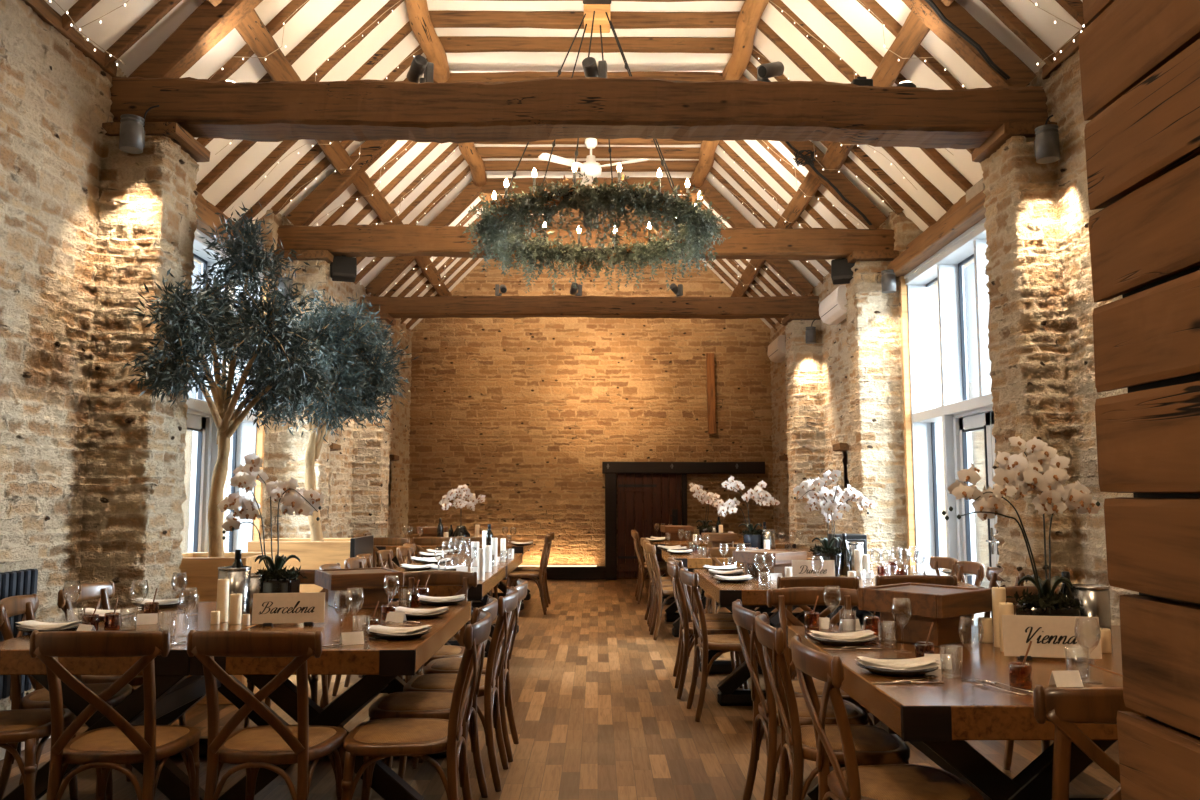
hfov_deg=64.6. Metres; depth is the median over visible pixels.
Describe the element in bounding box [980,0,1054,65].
rafter
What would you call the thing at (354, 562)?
dining chair
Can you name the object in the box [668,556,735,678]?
dining chair
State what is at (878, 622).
water tumbler
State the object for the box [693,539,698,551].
tumbler
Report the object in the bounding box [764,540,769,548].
pillar candle
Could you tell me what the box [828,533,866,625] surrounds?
base cabinet
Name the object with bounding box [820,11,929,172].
purlin
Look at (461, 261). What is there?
rafter
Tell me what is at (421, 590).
jar
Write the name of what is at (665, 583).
dining chair
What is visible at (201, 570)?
planter
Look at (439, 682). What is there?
dining chair
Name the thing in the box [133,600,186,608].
plate
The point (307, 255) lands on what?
plank
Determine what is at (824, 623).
place card
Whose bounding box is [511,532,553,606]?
dining chair
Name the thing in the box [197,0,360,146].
rafter
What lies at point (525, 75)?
beam
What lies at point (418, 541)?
dining chair
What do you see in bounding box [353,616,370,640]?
water tumbler
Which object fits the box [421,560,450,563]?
plate
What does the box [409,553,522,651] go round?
dining table
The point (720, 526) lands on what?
pillar candle
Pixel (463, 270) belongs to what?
rafter
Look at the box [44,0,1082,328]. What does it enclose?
ceiling
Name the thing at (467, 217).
rafter
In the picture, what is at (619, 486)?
door
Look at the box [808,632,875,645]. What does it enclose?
plate
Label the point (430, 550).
folded napkin
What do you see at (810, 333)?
wall light
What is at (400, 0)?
string
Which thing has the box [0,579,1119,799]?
floor
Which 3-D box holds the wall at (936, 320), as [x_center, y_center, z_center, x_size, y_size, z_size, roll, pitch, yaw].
[-0.128,-1.127,6.318,6.770,6.200,19.350,0,-6,0]
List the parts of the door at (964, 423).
handle, handle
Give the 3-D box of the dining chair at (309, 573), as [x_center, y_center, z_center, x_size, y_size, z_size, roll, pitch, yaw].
[-1.817,1.473,5.612,0.474,0.892,0.534,1,-6,-6]
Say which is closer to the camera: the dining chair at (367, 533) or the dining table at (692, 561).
the dining table at (692, 561)
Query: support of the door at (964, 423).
attached to the window at (945, 267)
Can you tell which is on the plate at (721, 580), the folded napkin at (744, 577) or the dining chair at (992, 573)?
the folded napkin at (744, 577)
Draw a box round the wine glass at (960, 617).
[958,617,983,681]
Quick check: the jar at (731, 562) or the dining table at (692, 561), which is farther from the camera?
the dining table at (692, 561)
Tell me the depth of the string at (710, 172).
12.05 m
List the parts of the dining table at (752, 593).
leg, leg, leg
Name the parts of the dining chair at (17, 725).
leg, seat, seat frame, leg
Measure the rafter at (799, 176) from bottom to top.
1.604 m
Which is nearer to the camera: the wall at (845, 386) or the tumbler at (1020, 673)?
the tumbler at (1020, 673)
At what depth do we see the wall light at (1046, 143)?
5.74 m
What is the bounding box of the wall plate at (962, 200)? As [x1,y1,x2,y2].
[906,194,965,248]
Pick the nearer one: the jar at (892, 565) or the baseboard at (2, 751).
the baseboard at (2, 751)
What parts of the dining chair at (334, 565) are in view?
leg, rail, leg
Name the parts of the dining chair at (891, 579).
rail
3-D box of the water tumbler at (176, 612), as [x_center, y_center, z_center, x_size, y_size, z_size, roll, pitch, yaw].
[-1.821,0.943,4.000,0.072,0.098,0.071,-2,-6,16]
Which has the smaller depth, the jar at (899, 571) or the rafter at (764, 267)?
the jar at (899, 571)
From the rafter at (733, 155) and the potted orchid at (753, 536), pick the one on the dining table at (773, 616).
the potted orchid at (753, 536)
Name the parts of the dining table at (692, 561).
leg, leg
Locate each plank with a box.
[102,122,209,161]
[273,250,333,264]
[359,313,395,325]
[782,313,820,325]
[846,250,898,262]
[971,122,1056,161]
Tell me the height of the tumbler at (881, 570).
0.143 m
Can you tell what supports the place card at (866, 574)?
on the dining table at (866, 582)
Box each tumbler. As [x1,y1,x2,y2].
[82,598,100,630]
[104,597,120,630]
[144,588,158,613]
[159,612,176,635]
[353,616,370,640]
[362,601,378,636]
[381,590,394,620]
[407,580,419,607]
[417,575,429,595]
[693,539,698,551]
[729,549,736,566]
[804,596,818,629]
[864,612,879,634]
[877,556,886,575]
[878,622,896,648]
[888,553,896,570]
[897,559,906,574]
[915,622,933,657]
[939,644,962,677]
[1008,641,1031,689]
[1064,646,1088,678]
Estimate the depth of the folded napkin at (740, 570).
6.91 m
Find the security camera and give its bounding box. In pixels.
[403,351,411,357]
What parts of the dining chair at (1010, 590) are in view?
leg, rail, leg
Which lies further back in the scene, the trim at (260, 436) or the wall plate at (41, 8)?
the trim at (260, 436)
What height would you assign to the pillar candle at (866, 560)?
0.166 m
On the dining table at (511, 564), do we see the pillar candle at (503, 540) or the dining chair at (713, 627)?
the pillar candle at (503, 540)
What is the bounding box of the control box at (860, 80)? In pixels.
[851,76,872,85]
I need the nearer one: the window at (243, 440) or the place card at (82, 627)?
the place card at (82, 627)
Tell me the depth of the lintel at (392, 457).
13.98 m
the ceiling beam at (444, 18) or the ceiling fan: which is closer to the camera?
the ceiling beam at (444, 18)
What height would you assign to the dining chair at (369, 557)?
0.892 m
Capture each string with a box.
[49,0,125,65]
[76,0,128,29]
[209,0,307,79]
[215,0,400,154]
[254,48,420,189]
[279,142,360,209]
[312,141,412,225]
[371,150,455,224]
[710,172,825,274]
[717,145,808,227]
[753,49,916,189]
[762,140,864,227]
[771,1,952,154]
[813,141,894,210]
[858,0,964,88]
[1029,0,1082,30]
[1036,23,1084,65]
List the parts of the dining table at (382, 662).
leg, leg, leg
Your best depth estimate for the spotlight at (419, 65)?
6.17 m
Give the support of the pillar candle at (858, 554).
on the dining table at (866, 582)
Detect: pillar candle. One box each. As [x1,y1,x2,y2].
[210,610,219,623]
[216,579,229,622]
[229,592,241,624]
[242,613,249,624]
[471,541,478,565]
[475,525,478,536]
[477,548,484,579]
[482,530,487,547]
[483,545,491,571]
[491,537,497,565]
[500,538,505,561]
[508,549,513,558]
[719,525,722,532]
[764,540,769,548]
[785,567,791,576]
[848,571,855,577]
[854,549,862,576]
[863,554,869,570]
[978,616,992,642]
[992,585,1005,647]
[999,602,1013,651]
[1100,628,1111,652]
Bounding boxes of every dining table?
[0,602,288,799]
[190,602,471,799]
[362,566,505,692]
[375,540,454,566]
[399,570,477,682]
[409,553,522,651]
[450,540,532,609]
[650,538,717,604]
[661,548,749,636]
[693,569,841,705]
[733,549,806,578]
[734,538,795,547]
[752,548,829,627]
[786,625,1122,799]
[839,569,987,705]
[977,625,1122,799]
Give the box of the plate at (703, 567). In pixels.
[703,567,736,570]
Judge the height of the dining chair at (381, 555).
0.892 m
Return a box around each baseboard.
[0,735,50,759]
[503,566,604,579]
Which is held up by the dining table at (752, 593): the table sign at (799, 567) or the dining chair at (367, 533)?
the table sign at (799, 567)
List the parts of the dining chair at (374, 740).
leg, leg, seat, seat frame, leg, leg, rail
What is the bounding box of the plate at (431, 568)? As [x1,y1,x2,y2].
[431,568,455,570]
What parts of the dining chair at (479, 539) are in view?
rail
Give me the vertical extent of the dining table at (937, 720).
0.760 m
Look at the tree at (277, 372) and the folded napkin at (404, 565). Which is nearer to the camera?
the tree at (277, 372)
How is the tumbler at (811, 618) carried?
on the dining table at (937, 720)
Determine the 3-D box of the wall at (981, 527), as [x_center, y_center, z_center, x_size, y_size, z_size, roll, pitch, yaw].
[6.362,2.265,17.877,0.200,1.750,10.000,0,-6,0]
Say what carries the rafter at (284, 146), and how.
attached to the ceiling
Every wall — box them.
[0,0,412,726]
[179,430,192,552]
[223,282,947,575]
[407,258,773,578]
[770,50,1138,624]
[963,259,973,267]
[974,471,988,578]
[1078,0,1199,799]
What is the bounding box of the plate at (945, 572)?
[941,570,972,575]
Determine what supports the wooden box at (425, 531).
on the dining table at (438, 547)
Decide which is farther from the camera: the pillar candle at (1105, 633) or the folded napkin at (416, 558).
the folded napkin at (416, 558)
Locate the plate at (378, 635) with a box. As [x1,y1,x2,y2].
[366,629,430,639]
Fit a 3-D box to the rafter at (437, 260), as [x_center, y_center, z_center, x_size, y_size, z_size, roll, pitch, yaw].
[-2.368,-2.072,13.969,1.559,1.601,0.068,0,-6,-1]
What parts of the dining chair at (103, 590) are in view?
leg, rail, leg, seat frame, seat, leg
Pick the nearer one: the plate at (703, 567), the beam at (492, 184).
the plate at (703, 567)
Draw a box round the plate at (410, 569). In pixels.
[401,567,431,570]
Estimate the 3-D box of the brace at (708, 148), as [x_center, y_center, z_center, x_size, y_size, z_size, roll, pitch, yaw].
[1.303,-3.028,11.032,0.221,0.213,2.943,0,-6,0]
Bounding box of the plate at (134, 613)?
[79,611,140,619]
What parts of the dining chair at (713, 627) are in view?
rail, leg, leg, seat frame, seat, leg, leg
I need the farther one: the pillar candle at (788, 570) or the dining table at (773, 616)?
the dining table at (773, 616)
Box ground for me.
[978,578,990,617]
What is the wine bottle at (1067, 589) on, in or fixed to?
on the dining table at (1111, 662)
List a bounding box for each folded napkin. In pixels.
[15,620,81,629]
[78,607,141,615]
[132,597,188,604]
[366,625,431,634]
[395,607,447,614]
[401,564,433,567]
[411,556,439,559]
[419,552,445,554]
[419,594,464,601]
[420,558,450,561]
[426,549,452,551]
[431,565,464,568]
[511,541,532,543]
[657,545,680,547]
[664,546,686,548]
[667,549,692,551]
[703,565,736,568]
[709,569,743,573]
[715,575,752,579]
[808,630,877,640]
[855,656,939,669]
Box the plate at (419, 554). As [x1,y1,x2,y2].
[419,554,446,556]
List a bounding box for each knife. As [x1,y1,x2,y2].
[322,641,367,646]
[824,648,881,649]
[871,681,943,683]
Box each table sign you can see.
[252,592,324,626]
[792,560,834,576]
[1002,615,1101,661]
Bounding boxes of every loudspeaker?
[330,255,356,281]
[831,258,854,284]
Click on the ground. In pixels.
(985, 583)
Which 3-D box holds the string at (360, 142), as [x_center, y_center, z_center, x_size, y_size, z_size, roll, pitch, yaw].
[-2.298,-2.527,9.197,1.510,1.518,0.063,1,-6,-13]
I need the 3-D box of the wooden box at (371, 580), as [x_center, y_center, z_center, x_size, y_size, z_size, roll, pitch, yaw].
[-1.293,1.008,5.084,0.380,0.185,0.380,3,-7,-29]
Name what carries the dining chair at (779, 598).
on the floor
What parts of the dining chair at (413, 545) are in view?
rail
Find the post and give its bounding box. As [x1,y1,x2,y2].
[706,353,716,433]
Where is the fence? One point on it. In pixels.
(978, 450)
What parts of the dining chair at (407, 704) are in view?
leg, seat, seat frame, leg, rail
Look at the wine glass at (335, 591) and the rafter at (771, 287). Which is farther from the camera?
the rafter at (771, 287)
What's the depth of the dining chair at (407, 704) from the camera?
4.12 m
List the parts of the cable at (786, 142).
cable coil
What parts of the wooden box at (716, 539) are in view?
lid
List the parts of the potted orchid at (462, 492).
pot, flower, flower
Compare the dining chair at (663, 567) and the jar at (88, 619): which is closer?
the jar at (88, 619)
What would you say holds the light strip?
on the baseboard at (553, 573)
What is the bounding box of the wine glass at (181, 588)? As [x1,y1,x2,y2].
[178,588,197,636]
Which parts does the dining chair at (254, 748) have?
leg, leg, rail, seat, seat frame, leg, leg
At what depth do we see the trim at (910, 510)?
8.84 m
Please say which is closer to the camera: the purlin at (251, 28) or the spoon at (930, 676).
the spoon at (930, 676)
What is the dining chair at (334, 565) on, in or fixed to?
on the floor
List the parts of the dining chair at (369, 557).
rail, leg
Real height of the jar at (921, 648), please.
0.072 m
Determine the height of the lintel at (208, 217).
0.141 m
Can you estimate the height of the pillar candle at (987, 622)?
0.103 m
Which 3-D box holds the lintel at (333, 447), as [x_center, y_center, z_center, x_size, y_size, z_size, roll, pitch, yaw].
[-3.096,0.540,10.894,0.165,0.090,0.340,0,-6,0]
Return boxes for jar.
[82,614,98,630]
[104,612,120,630]
[144,602,158,613]
[362,617,377,636]
[381,605,394,620]
[407,592,419,607]
[417,587,428,595]
[693,545,698,551]
[729,558,736,566]
[804,611,818,629]
[877,566,886,575]
[888,561,896,570]
[897,569,906,574]
[915,642,933,657]
[1008,662,1031,689]
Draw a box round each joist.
[474,138,701,144]
[475,147,699,158]
[481,0,745,1]
[484,160,698,171]
[496,195,685,200]
[519,223,673,229]
[524,215,671,223]
[527,205,662,214]
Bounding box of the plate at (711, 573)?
[708,572,743,575]
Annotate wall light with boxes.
[119,105,158,153]
[278,268,300,300]
[805,319,815,343]
[881,269,895,292]
[1034,115,1059,163]
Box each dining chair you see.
[0,594,131,799]
[0,708,77,799]
[29,630,200,799]
[57,581,185,724]
[187,630,346,799]
[244,569,328,727]
[319,563,402,707]
[341,609,490,799]
[344,557,422,686]
[352,534,364,537]
[356,553,425,674]
[364,532,398,568]
[369,596,497,799]
[373,537,409,568]
[376,549,406,601]
[396,546,450,639]
[398,587,517,791]
[403,543,459,639]
[412,537,454,557]
[418,579,527,762]
[455,537,497,598]
[506,535,551,614]
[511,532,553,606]
[631,530,669,598]
[632,531,673,603]
[640,538,671,623]
[643,540,672,630]
[645,543,701,639]
[667,560,747,698]
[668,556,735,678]
[680,567,768,721]
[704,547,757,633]
[732,599,867,799]
[755,612,909,799]
[767,587,879,787]
[772,576,858,681]
[791,634,983,799]
[866,575,956,712]
[930,556,956,576]
[954,560,984,625]
[984,567,1024,616]
[988,586,1059,769]
[1033,685,1145,799]
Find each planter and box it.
[176,552,276,703]
[247,535,373,592]
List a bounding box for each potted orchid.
[217,452,325,592]
[439,484,484,537]
[689,483,723,539]
[717,476,779,548]
[793,469,875,575]
[942,436,1101,616]
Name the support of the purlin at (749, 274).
attached to the rafter
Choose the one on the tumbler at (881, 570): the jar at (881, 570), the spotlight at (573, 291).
the jar at (881, 570)
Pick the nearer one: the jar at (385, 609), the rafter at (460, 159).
the jar at (385, 609)
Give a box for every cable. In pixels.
[785,141,871,224]
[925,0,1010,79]
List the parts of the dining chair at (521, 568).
seat, seat frame, leg, leg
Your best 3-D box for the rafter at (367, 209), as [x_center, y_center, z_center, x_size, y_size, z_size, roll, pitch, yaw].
[-2.362,-2.399,10.696,1.559,1.604,0.065,0,-6,-1]
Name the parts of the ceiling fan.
blade, blade, motor, blade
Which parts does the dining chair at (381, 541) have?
leg, rail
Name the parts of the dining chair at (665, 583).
rail, leg, leg, seat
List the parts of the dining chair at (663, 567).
rail, leg, leg, seat frame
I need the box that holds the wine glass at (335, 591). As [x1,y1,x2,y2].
[333,591,352,641]
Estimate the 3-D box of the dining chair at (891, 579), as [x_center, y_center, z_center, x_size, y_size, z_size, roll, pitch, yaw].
[1.851,1.483,5.710,0.474,0.892,0.534,0,-6,2]
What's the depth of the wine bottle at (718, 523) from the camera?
12.51 m
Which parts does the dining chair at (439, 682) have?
leg, leg, seat, seat frame, leg, leg, rail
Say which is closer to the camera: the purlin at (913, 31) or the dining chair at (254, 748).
the dining chair at (254, 748)
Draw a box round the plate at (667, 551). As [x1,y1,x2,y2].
[667,551,692,553]
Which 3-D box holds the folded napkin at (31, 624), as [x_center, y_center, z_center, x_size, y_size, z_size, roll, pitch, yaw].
[-2.372,0.972,4.115,0.260,0.034,0.118,0,-6,0]
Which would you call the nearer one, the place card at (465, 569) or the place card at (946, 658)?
the place card at (946, 658)
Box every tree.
[122,201,342,556]
[268,283,419,540]
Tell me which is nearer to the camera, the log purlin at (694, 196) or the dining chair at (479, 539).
the dining chair at (479, 539)
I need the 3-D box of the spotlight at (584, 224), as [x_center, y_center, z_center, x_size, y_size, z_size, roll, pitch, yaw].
[-0.090,-1.756,9.324,0.149,0.191,0.188,1,-6,-6]
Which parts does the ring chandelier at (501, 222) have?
bulb, suspension cord, suspension cord, bulb, suspension cord, suspension cord, bulb, suspension cord, suspension cord, bulb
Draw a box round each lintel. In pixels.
[195,200,282,276]
[329,443,340,450]
[389,454,398,460]
[602,462,764,473]
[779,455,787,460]
[832,443,848,451]
[887,190,985,277]
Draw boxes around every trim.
[253,276,269,540]
[899,276,916,570]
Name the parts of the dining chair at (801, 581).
leg, rail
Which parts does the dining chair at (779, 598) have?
leg, rail, seat, seat frame, leg, leg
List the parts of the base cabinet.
door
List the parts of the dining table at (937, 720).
leg, leg, leg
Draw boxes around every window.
[186,228,264,551]
[904,217,992,575]
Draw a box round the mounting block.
[584,4,609,32]
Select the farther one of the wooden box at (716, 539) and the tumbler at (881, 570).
the wooden box at (716, 539)
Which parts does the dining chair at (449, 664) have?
seat, seat frame, leg, leg, rail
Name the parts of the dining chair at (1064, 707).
leg, rail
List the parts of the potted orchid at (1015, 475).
flower, flower, flower, flower, flower, flower, flower, flower, flower, flower, stem, flower, flower, flower, flower, stem, flower, flower, flower, flower, flower, flower, flower, flower, flower, flower, flower, stem, flower, flower, flower, flower, flower, flower, flower, pot, flower, flower, stem, flower, flower, flower, flower, flower, flower, flower, flower, flower, flower, flower, flower, flower, flower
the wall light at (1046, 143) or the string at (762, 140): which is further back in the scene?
the string at (762, 140)
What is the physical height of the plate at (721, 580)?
0.024 m
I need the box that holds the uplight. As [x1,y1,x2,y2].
[897,81,915,86]
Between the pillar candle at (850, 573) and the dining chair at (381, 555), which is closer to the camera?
the pillar candle at (850, 573)
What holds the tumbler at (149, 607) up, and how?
on the dining table at (175, 694)
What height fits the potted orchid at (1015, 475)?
0.827 m
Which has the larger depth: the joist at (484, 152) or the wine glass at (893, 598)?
the joist at (484, 152)
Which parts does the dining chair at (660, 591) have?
rail, leg, leg, seat frame, seat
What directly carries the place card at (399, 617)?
on the dining table at (382, 662)
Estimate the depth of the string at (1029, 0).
5.59 m
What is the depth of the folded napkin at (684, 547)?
10.02 m
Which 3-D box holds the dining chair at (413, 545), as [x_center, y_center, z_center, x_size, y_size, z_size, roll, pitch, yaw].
[-1.593,1.808,8.960,0.534,0.892,0.474,0,-6,-2]
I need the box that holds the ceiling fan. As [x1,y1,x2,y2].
[538,138,647,185]
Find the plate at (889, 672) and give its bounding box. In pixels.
[856,658,938,676]
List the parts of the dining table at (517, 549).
leg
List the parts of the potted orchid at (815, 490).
flower, flower, flower, flower, stem, flower, flower, flower, flower, flower, flower, flower, flower, pot, flower, flower, flower, flower, flower, stem, flower, flower, flower, flower, flower, flower, flower, flower, stem, flower, flower, flower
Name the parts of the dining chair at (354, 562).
leg, rail, leg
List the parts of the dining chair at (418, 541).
rail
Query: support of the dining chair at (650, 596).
on the floor
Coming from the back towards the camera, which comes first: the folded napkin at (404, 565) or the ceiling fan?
the ceiling fan
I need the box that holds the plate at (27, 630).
[17,622,78,633]
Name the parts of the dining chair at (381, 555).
rail, leg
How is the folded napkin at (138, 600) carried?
on the plate at (136, 604)
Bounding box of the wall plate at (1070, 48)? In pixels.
[1042,27,1084,79]
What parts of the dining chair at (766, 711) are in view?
rail, leg, leg, seat frame, seat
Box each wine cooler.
[218,566,251,617]
[249,573,264,614]
[711,526,716,532]
[760,529,774,548]
[847,542,863,570]
[1072,584,1111,643]
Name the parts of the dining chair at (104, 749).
leg, rail, leg, seat, seat frame, leg, leg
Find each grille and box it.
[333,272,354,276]
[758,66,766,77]
[833,275,852,279]
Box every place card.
[77,624,95,630]
[136,613,157,624]
[340,631,363,644]
[386,612,406,622]
[456,567,467,571]
[470,567,476,572]
[769,573,781,579]
[819,617,830,628]
[839,619,860,630]
[859,571,872,577]
[923,569,936,574]
[924,654,951,668]
[1049,670,1083,686]
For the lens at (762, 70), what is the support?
attached to the spotlight at (774, 69)
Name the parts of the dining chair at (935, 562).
leg, rail, leg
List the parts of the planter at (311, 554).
panel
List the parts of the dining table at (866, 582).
leg, leg, leg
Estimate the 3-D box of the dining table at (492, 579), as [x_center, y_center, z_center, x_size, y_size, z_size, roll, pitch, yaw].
[-1.216,1.686,7.115,0.859,0.760,1.660,0,-6,0]
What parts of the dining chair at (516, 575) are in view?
leg, seat frame, seat, leg, rail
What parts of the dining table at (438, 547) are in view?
leg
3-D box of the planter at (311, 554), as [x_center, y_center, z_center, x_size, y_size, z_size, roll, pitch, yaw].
[-2.319,1.609,7.623,0.835,1.015,0.620,0,-6,0]
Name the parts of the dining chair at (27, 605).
leg, rail, leg, seat, seat frame, leg, leg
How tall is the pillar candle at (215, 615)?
0.062 m
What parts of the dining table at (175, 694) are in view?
leg, leg, leg, leg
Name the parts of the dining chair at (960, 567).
leg, rail, leg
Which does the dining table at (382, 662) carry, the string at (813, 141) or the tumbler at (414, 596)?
the tumbler at (414, 596)
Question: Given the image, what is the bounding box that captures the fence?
[968,380,984,470]
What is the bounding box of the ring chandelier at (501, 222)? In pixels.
[463,11,730,293]
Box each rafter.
[62,0,99,30]
[104,0,181,67]
[128,0,262,77]
[196,0,403,194]
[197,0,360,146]
[208,0,308,80]
[215,21,411,211]
[238,45,423,226]
[271,58,427,214]
[286,74,451,225]
[321,140,416,225]
[346,142,438,224]
[353,165,470,284]
[356,154,464,264]
[365,180,482,295]
[369,143,457,224]
[384,201,483,296]
[397,216,481,296]
[400,258,467,323]
[406,258,478,329]
[411,257,455,296]
[697,178,814,295]
[701,201,795,295]
[705,259,775,328]
[710,167,823,283]
[714,152,830,273]
[716,259,781,322]
[718,140,811,227]
[726,259,769,296]
[735,140,832,227]
[739,75,887,228]
[740,259,782,295]
[746,61,903,214]
[752,45,936,225]
[757,18,953,211]
[757,140,856,228]
[769,0,972,192]
[808,0,980,162]
[857,0,965,89]
[902,0,1036,86]
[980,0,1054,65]
[1055,0,1088,27]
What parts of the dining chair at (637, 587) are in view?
leg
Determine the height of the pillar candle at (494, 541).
0.239 m
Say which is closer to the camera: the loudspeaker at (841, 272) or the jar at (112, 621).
the jar at (112, 621)
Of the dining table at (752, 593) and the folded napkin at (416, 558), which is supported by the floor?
the dining table at (752, 593)
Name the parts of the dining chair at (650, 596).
leg, leg, seat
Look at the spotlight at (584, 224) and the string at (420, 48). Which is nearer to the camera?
the string at (420, 48)
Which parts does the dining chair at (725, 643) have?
rail, leg, leg, seat frame, seat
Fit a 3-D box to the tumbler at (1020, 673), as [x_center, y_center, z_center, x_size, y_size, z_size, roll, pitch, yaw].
[1.293,0.813,2.926,0.065,0.143,0.065,4,-7,-34]
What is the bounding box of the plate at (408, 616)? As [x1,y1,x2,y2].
[405,611,448,618]
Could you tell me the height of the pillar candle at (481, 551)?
0.222 m
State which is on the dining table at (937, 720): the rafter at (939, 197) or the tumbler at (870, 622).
the tumbler at (870, 622)
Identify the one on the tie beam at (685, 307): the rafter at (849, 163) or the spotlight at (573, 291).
the spotlight at (573, 291)
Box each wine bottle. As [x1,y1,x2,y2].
[231,549,243,567]
[437,518,442,536]
[449,525,452,536]
[486,524,492,544]
[716,517,720,532]
[840,533,849,574]
[1058,571,1076,606]
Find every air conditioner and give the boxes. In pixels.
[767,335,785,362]
[819,285,846,324]
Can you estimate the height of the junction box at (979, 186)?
0.130 m
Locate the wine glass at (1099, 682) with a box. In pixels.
[1074,617,1101,683]
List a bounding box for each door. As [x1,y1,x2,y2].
[186,409,211,552]
[605,473,686,579]
[953,406,1001,625]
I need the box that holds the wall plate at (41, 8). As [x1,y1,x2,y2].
[22,0,116,76]
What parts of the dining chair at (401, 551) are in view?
leg, rail, leg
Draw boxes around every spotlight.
[407,55,433,83]
[495,284,506,295]
[570,283,581,295]
[582,57,606,77]
[583,211,598,227]
[670,283,682,296]
[757,61,783,81]
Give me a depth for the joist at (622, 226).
14.92 m
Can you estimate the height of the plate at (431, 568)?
0.024 m
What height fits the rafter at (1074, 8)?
1.604 m
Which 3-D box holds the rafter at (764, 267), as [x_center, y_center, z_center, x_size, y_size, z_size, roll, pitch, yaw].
[2.100,-2.119,13.512,1.559,1.603,0.074,0,-6,0]
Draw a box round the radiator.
[0,569,37,755]
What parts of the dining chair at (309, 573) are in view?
leg, leg, rail, leg, leg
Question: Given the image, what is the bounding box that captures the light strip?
[518,565,596,566]
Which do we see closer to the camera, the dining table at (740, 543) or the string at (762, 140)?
the string at (762, 140)
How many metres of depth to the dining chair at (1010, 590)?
4.78 m
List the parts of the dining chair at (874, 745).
rail, leg, leg, seat frame, seat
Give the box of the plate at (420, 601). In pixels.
[419,598,465,605]
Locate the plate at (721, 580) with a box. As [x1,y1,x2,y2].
[713,578,751,582]
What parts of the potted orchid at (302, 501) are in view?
flower, flower, flower, flower, flower, flower, flower, flower, flower, flower, flower, flower, flower, flower, flower, flower, flower, flower, stem, flower, flower, flower, stem, stem, flower, flower, flower, pot, flower, flower, flower, flower, flower, flower, stem, flower, flower, flower, flower, flower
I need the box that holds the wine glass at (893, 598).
[891,598,912,652]
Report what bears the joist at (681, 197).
attached to the ceiling
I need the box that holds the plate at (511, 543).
[511,543,532,545]
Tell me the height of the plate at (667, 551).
0.024 m
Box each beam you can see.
[110,76,1049,148]
[276,224,894,260]
[359,295,818,318]
[429,10,739,28]
[438,36,733,52]
[445,71,723,82]
[482,177,697,193]
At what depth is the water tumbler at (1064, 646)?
3.08 m
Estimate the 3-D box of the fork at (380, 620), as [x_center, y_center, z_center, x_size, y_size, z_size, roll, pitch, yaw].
[-0.938,1.024,4.367,0.200,0.008,0.021,-4,-7,38]
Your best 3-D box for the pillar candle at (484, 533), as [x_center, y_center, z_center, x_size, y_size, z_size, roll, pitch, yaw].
[-1.118,1.391,9.245,0.058,0.250,0.057,0,-6,0]
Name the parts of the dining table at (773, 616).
leg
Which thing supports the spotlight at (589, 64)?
on the tie beam at (551, 108)
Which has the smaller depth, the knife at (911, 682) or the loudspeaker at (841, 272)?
the knife at (911, 682)
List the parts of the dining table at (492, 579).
leg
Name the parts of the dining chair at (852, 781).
leg, rail, leg, seat frame, seat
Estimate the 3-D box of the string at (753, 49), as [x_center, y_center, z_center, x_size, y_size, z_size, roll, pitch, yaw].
[2.049,-2.589,8.563,1.506,1.523,0.065,-1,-6,13]
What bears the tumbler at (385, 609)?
on the dining table at (382, 662)
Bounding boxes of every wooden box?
[315,567,403,609]
[416,526,447,536]
[660,525,693,539]
[702,533,737,547]
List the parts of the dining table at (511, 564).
leg, leg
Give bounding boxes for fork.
[380,620,410,624]
[970,681,1026,695]
[982,679,1032,692]
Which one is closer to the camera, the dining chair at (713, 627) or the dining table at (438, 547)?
the dining chair at (713, 627)
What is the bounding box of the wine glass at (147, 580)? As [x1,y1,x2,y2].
[130,580,148,624]
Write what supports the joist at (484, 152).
attached to the ceiling
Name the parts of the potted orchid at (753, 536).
flower, flower, flower, stem, flower, flower, pot, flower, flower, flower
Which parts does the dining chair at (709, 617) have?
rail, leg, leg, seat, seat frame, leg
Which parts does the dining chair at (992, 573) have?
leg, rail, leg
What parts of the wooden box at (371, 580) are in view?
lid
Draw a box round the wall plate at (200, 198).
[196,191,263,246]
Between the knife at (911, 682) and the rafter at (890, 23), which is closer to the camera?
the knife at (911, 682)
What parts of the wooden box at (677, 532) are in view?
lid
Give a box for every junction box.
[583,0,610,3]
[966,178,984,202]
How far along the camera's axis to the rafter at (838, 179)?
9.30 m
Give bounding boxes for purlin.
[208,0,222,5]
[235,9,352,174]
[353,172,402,224]
[405,0,449,82]
[415,256,451,296]
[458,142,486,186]
[479,192,492,207]
[679,193,697,226]
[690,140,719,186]
[723,0,769,79]
[731,259,765,296]
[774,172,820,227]
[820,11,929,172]
[941,0,953,5]
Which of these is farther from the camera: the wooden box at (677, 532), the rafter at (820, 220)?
the wooden box at (677, 532)
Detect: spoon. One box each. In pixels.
[840,643,879,647]
[891,675,938,681]
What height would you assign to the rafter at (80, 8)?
1.603 m
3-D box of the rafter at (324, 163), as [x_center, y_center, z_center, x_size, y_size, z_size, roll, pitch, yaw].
[-2.358,-2.557,9.123,1.558,1.604,0.065,0,-6,-1]
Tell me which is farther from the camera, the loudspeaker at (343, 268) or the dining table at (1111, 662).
the loudspeaker at (343, 268)
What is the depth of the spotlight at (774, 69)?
6.12 m
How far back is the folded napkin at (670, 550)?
9.51 m

